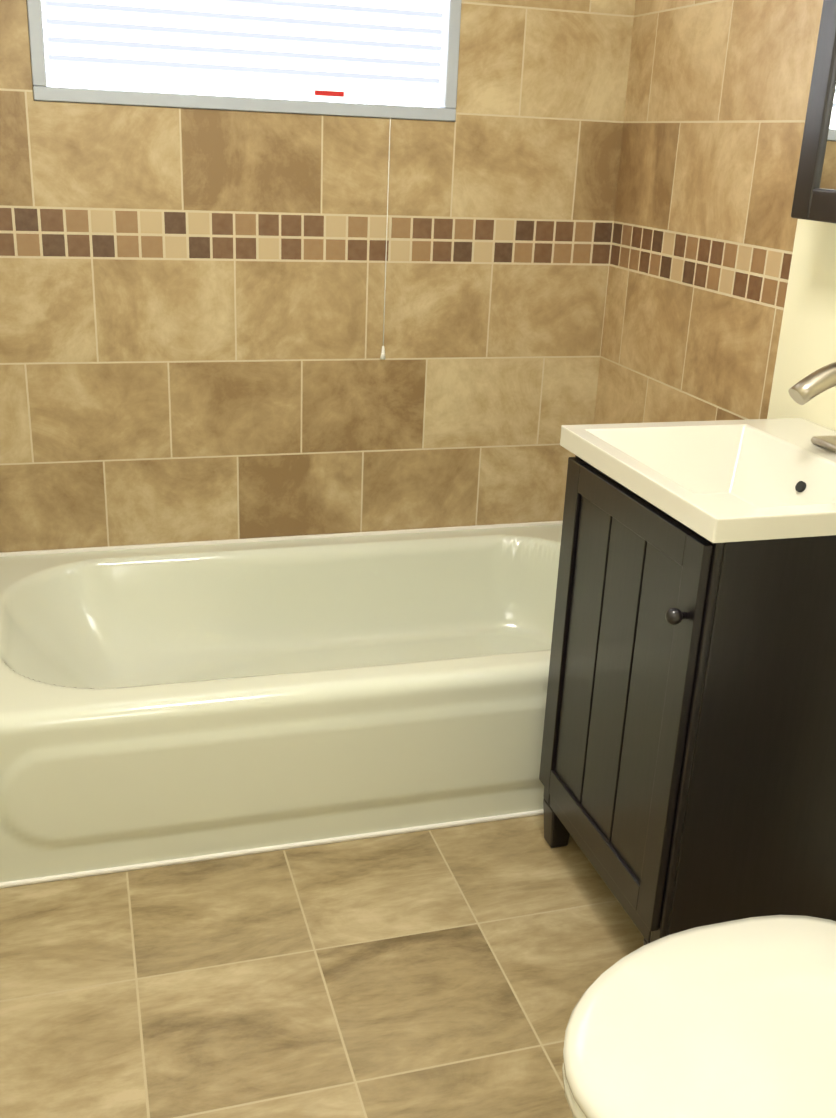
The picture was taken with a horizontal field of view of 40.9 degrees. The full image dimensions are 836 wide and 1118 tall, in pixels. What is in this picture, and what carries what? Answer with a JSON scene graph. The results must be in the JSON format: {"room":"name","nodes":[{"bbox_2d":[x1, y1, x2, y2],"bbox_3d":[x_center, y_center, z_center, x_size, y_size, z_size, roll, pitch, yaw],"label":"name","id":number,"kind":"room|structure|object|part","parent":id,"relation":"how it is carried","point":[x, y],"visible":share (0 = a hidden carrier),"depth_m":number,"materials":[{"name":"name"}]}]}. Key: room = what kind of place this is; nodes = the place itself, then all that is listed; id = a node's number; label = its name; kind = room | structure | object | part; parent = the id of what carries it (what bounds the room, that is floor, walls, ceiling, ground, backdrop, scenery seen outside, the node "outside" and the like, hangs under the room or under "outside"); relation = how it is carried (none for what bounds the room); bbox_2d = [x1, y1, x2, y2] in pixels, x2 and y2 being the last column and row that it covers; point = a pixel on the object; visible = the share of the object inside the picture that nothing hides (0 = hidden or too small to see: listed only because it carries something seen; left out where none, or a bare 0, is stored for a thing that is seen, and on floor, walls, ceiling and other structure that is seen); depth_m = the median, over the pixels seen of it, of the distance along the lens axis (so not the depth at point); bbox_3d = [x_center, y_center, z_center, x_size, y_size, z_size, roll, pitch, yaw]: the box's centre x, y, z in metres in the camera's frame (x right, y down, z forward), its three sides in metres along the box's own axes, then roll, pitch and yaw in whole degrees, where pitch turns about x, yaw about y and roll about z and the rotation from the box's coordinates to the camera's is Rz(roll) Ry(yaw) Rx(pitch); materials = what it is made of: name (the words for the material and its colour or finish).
{"room":"bathroom","nodes":[
{"label":"bathroom","id":0,"kind":"room"},
{"bbox_2d":[0,0,635,552],"bbox_3d":[-0.277,-0.848,2.534,1.810,2.300,0.140,-4,21,-16],"label":"wall","id":1,"kind":"structure","parent":0,"point":[196,332],"depth_m":2.56,"materials":[{"name":"tile"}]},
{"bbox_2d":[27,0,461,358],"bbox_3d":[-0.357,-1.062,2.404,0.898,1.254,0.122,-4,21,-16],"label":"window","id":2,"kind":"structure","parent":1,"relation":"in","point":[45,90],"depth_m":2.40,"materials":[{"name":"grey plastic"}]},
{"bbox_3d":[-0.363,-1.331,2.364,0.844,0.668,0.004,-4,21,-16],"label":"glass","id":3,"kind":"part","parent":2,"relation":"part of","materials":[{"name":"white"}]},
{"bbox_2d":[44,0,443,105],"bbox_3d":[-0.340,-1.305,2.292,0.832,0.662,0.040,-4,21,-16],"label":"window blind","id":4,"kind":"object","parent":2,"relation":"attached to","point":[378,51],"visible":0.96,"depth_m":2.37,"materials":[{"name":"white plastic"}]},
{"bbox_3d":[-0.346,-1.311,2.310,0.898,0.722,0.111,-4,21,-16],"label":"frame","id":5,"kind":"part","parent":2,"relation":"part of","materials":[{"name":"grey plastic"}]},
{"bbox_3d":[-0.071,-0.741,2.558,0.013,0.569,0.013,-4,21,-16],"label":"cord","id":6,"kind":"part","parent":2,"relation":"part of","materials":[{"name":"white plastic"}]},
{"bbox_2d":[0,814,643,1117],"bbox_3d":[0.113,0.810,1.572,1.810,0.100,3.230,-4,21,-16],"label":"floor","id":7,"kind":"structure","parent":0,"point":[453,972],"depth_m":1.78,"materials":[{"name":"tile"}]},
{"bbox_2d":[0,521,562,887],"bbox_3d":[-0.181,0.237,2.452,1.524,0.333,0.810,-4,21,-16],"label":"bathtub","id":8,"kind":"object","parent":7,"relation":"on","point":[164,704],"visible":0.75,"depth_m":2.14,"materials":[{"name":"white ceramic"}]},
{"bbox_2d":[539,362,835,944],"bbox_3d":[0.519,0.146,1.857,0.504,0.979,0.507,-4,21,-16],"label":"bathroom vanity","id":9,"kind":"object","parent":7,"relation":"on","point":[687,776],"visible":0.9,"depth_m":1.70,"materials":[{"name":"brown wood"}]},
{"bbox_3d":[0.311,0.199,1.806,0.014,0.628,0.448,-4,21,-16],"label":"door","id":10,"kind":"part","parent":9,"relation":"part of","materials":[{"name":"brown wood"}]},
{"bbox_3d":[0.357,0.079,1.550,0.030,0.024,0.024,-4,21,-16],"label":"knob","id":11,"kind":"part","parent":9,"relation":"part of","materials":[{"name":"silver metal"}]},
{"bbox_2d":[788,362,835,452],"bbox_3d":[0.675,-0.243,1.758,0.210,0.168,0.164,-4,21,-16],"label":"faucet","id":12,"kind":"object","parent":9,"relation":"on","point":[822,379],"depth_m":1.72,"materials":[{"name":"silver metal"}]},
{"bbox_2d":[562,915,835,1117],"bbox_3d":[0.553,0.501,1.201,0.842,0.775,0.450,-4,21,-16],"label":"toilet","id":13,"kind":"object","parent":7,"relation":"on","point":[733,1019],"visible":1,"depth_m":1.14,"materials":[{"name":"white ceramic"}]},
{"bbox_3d":[0.375,0.522,1.153,0.468,0.018,0.374,-4,21,-16],"label":"seat","id":14,"kind":"part","parent":13,"relation":"part of","materials":[{"name":"white plastic"}]},
{"bbox_2d":[594,0,835,430],"bbox_3d":[0.983,-0.341,1.326,0.140,2.300,3.090,-4,21,-16],"label":"wall","id":15,"kind":"structure","parent":0,"point":[720,304],"depth_m":2.28,"materials":[{"name":"tile"}]},
{"bbox_2d":[791,0,835,223],"bbox_3d":[0.753,-0.833,1.560,0.102,0.722,0.462,-4,21,-16],"label":"upper cabinet","id":16,"kind":"object","parent":15,"relation":"attached to","point":[814,198],"visible":1,"depth_m":1.79,"materials":[{"name":"brown wood"}]},
{"bbox_2d":[817,67,835,189],"bbox_3d":[0.713,-0.831,1.549,0.004,0.622,0.362,-4,21,-16],"label":"mirror","id":17,"kind":"object","parent":16,"relation":"attached to","point":[826,119],"depth_m":1.78,"materials":[{"name":"clear glass"}]}
]}

